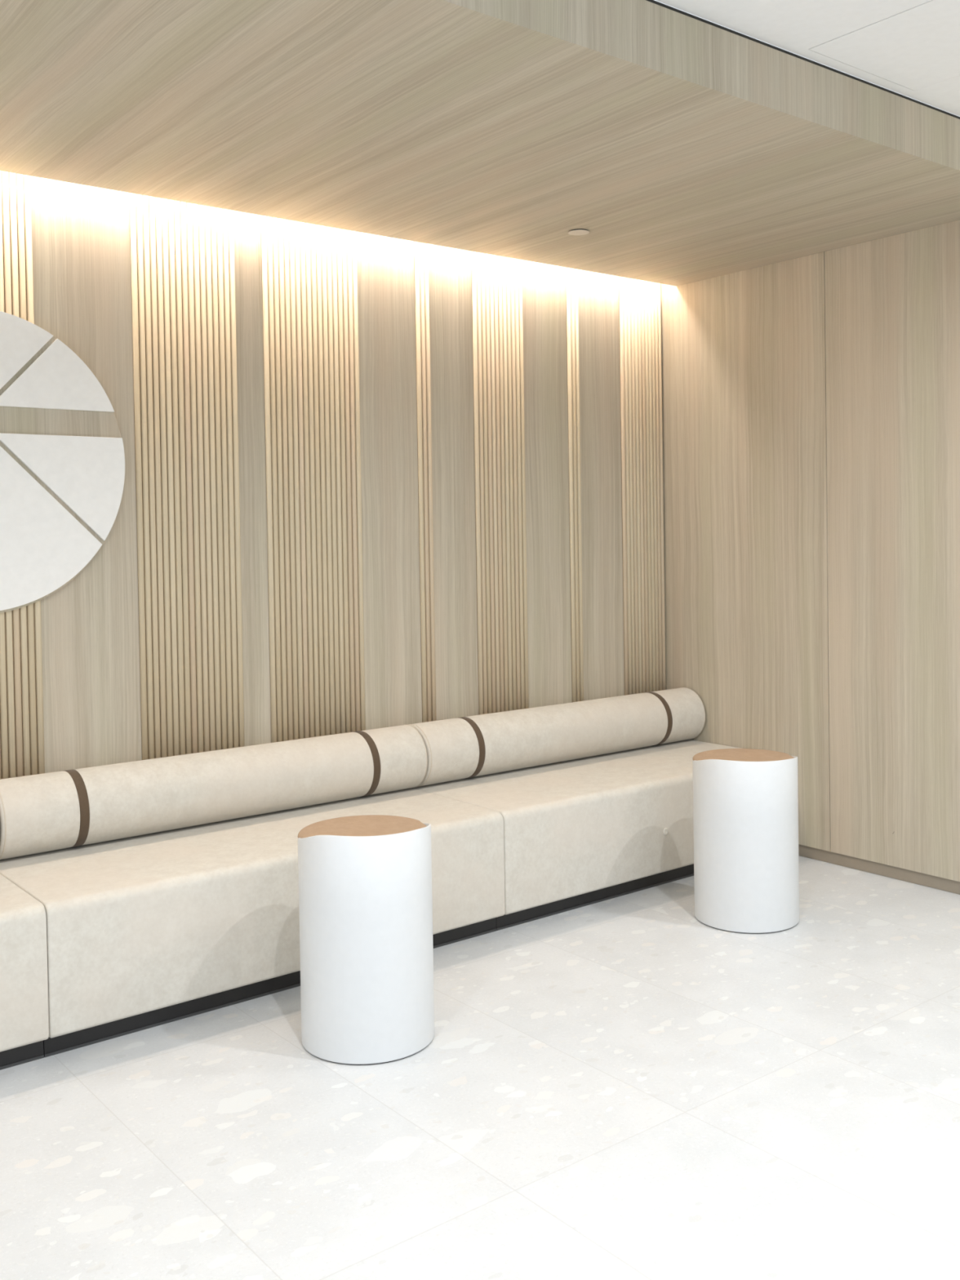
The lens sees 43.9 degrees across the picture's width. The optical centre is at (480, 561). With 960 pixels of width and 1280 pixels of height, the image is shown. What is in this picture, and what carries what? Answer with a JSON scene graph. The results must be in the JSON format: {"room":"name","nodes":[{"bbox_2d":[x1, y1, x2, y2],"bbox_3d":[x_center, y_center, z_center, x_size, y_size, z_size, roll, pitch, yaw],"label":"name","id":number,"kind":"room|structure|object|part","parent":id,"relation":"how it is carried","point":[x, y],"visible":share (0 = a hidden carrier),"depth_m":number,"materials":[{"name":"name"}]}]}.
{"room":"lobby","nodes":[
{"label":"lobby","id":0,"kind":"room"},
{"bbox_2d":[30,176,666,773],"bbox_3d":[-1.847,-0.060,3.492,7.300,2.733,0.200,-2,2,-38],"label":"wall","id":1,"kind":"structure","parent":0,"point":[81,238],"depth_m":4.55,"materials":[{"name":"brown wood"}]},
{"bbox_2d":[0,170,44,779],"bbox_3d":[-1.552,-0.171,3.588,0.438,2.100,0.011,-2,2,-38],"label":"panel","id":2,"kind":"object","parent":1,"relation":"attached to","point":[21,695],"visible":0.32,"depth_m":3.68,"materials":[{"name":"brown wood"}]},
{"bbox_2d":[0,311,124,613],"bbox_3d":[-1.522,-0.300,3.589,0.928,0.930,0.026,-2,2,-38],"label":"wall art","id":3,"kind":"object","parent":1,"relation":"attached to","point":[62,456],"visible":1,"depth_m":3.71,"materials":[{"name":"white wood"}]},
{"bbox_2d":[128,192,244,759],"bbox_3d":[-0.984,-0.190,4.036,0.372,2.100,0.011,-2,2,-38],"label":"panel","id":4,"kind":"object","parent":1,"relation":"attached to","point":[183,268],"visible":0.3,"depth_m":4.03,"materials":[{"name":"brown wood"}]},
{"bbox_2d":[260,215,365,742],"bbox_3d":[-0.599,-0.202,4.339,0.394,2.100,0.011,-2,2,-38],"label":"panel","id":5,"kind":"object","parent":1,"relation":"attached to","point":[309,273],"visible":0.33,"depth_m":4.33,"materials":[{"name":"brown wood"}]},
{"bbox_2d":[413,241,435,722],"bbox_3d":[-0.210,-0.215,4.644,0.064,2.100,0.011,-2,2,-38],"label":"panel","id":6,"kind":"object","parent":1,"relation":"attached to","point":[423,387],"visible":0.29,"depth_m":4.64,"materials":[{"name":"brown wood"}]},
{"bbox_2d":[471,251,528,715],"bbox_3d":[0.087,-0.225,4.879,0.262,2.100,0.011,-2,2,-38],"label":"panel","id":7,"kind":"object","parent":1,"relation":"attached to","point":[496,280],"visible":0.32,"depth_m":4.87,"materials":[{"name":"brown wood"}]},
{"bbox_2d":[565,267,583,702],"bbox_3d":[0.412,-0.235,5.134,0.064,2.100,0.011,-2,2,-38],"label":"panel","id":8,"kind":"object","parent":1,"relation":"attached to","point":[571,274],"visible":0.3,"depth_m":5.13,"materials":[{"name":"brown wood"}]},
{"bbox_2d":[618,276,666,695],"bbox_3d":[0.739,-0.246,5.392,0.262,2.100,0.011,-2,2,-38],"label":"panel","id":9,"kind":"object","parent":1,"relation":"attached to","point":[639,300],"visible":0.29,"depth_m":5.38,"materials":[{"name":"brown wood"}]},
{"bbox_2d":[0,855,959,1279],"bbox_3d":[0.326,1.379,0.791,7.300,0.100,7.250,-2,2,-38],"label":"floor","id":10,"kind":"structure","parent":0,"point":[628,1086],"depth_m":2.74,"materials":[{"name":"tile"}]},
{"bbox_2d":[0,874,48,1070],"bbox_3d":[-1.923,1.114,2.872,1.527,0.414,0.670,-2,2,-38],"label":"upholstered bench","id":11,"kind":"object","parent":10,"relation":"on","point":[24,975],"visible":1,"depth_m":3.05,"materials":[{"name":"beige fabric"}]},
{"bbox_2d":[0,787,505,1057],"bbox_3d":[-0.722,1.074,3.817,1.527,0.414,0.670,-2,2,-38],"label":"upholstered bench","id":12,"kind":"object","parent":10,"relation":"on","point":[145,931],"visible":0.81,"depth_m":3.41,"materials":[{"name":"beige fabric"}]},
{"bbox_2d":[0,724,427,859],"bbox_3d":[-0.853,0.748,3.986,1.511,0.236,0.236,-2,2,-38],"label":"bolster cushion","id":13,"kind":"object","parent":12,"relation":"on","point":[39,813],"visible":1,"depth_m":3.83,"materials":[{"name":"beige fabric"}]},
{"bbox_2d":[297,814,434,1065],"bbox_3d":[-0.307,0.992,3.219,0.358,0.590,0.358,-2,2,-38],"label":"side table","id":14,"kind":"object","parent":10,"relation":"on","point":[366,899],"visible":1,"depth_m":3.06,"materials":[{"name":"white paint"}]},
{"bbox_2d":[412,739,742,930],"bbox_3d":[0.481,1.035,4.759,1.527,0.414,0.676,-2,2,-38],"label":"upholstered bench","id":15,"kind":"object","parent":10,"relation":"on","point":[579,833],"visible":0.61,"depth_m":4.37,"materials":[{"name":"beige fabric"}]},
{"bbox_2d":[407,687,705,786],"bbox_3d":[0.340,0.709,4.924,1.517,0.236,0.236,-2,2,-38],"label":"bolster cushion","id":16,"kind":"object","parent":15,"relation":"on","point":[482,744],"visible":0.96,"depth_m":4.78,"materials":[{"name":"beige fabric"}]},
{"bbox_2d":[692,748,799,933],"bbox_3d":[0.929,0.956,4.165,0.358,0.582,0.358,-2,2,-38],"label":"side table","id":17,"kind":"object","parent":10,"relation":"on","point":[745,801],"visible":1,"depth_m":4.01,"materials":[{"name":"white paint"}]},
{"bbox_2d":[655,0,959,116],"bbox_3d":[0.792,-1.353,-0.159,7.000,0.121,5.216,-2,2,-38],"label":"ceiling","id":18,"kind":"structure","parent":0,"point":[909,48],"depth_m":3.08,"materials":[{"name":"white paint"}]},
{"bbox_3d":[1.252,-1.414,3.105,0.502,0.091,0.575,-2,2,-38],"label":"access panel","id":19,"kind":"part","parent":18,"relation":"part of","materials":[{"name":"white paint"}]},
{"bbox_2d":[661,220,959,881],"bbox_3d":[3.090,-0.151,2.795,0.200,2.682,7.000,-2,2,-38],"label":"wall","id":20,"kind":"structure","parent":0,"point":[811,404],"depth_m":4.78,"materials":[{"name":"brown wood"}]},
{"bbox_2d":[0,0,959,286],"bbox_3d":[-1.340,-1.226,2.556,7.000,0.159,1.691,-2,2,-38],"label":"ceiling","id":21,"kind":"structure","parent":20,"relation":"attached to","point":[687,149],"depth_m":3.28,"materials":[{"name":"brown wood"}]},
{"bbox_2d":[568,228,589,235],"bbox_3d":[0.363,-1.210,4.382,0.080,0.005,0.080,-2,2,-38],"label":"sprinkler cover","id":22,"kind":"object","parent":21,"relation":"attached to","point":[580,231],"visible":1,"depth_m":4.37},
{"bbox_2d":[646,0,959,119],"bbox_3d":[-1.343,-1.311,2.556,7.000,0.010,1.687,-2,2,-38],"label":"trim","id":23,"kind":"structure","parent":21,"relation":"attached to","point":[651,1],"depth_m":3.21,"materials":[{"name":"black metal"}]},
{"bbox_3d":[1.126,-0.119,5.141,0.014,2.582,0.884,-2,2,-38],"label":"cladding panel","id":24,"kind":"part","parent":20,"relation":"part of","materials":[{"name":"brown wood"}]},
{"bbox_2d":[798,844,959,894],"bbox_3d":[3.116,1.214,2.827,0.189,0.050,7.000,-2,2,-38],"label":"baseboard","id":25,"kind":"structure","parent":20,"relation":"attached to","point":[934,882],"depth_m":4.64,"materials":[{"name":"beige wood"}]},
{"bbox_3d":[2.391,-0.105,3.535,0.014,2.582,3.199,-2,2,-38],"label":"cladding panel","id":26,"kind":"part","parent":20,"relation":"part of","materials":[{"name":"brown wood"}]}
]}

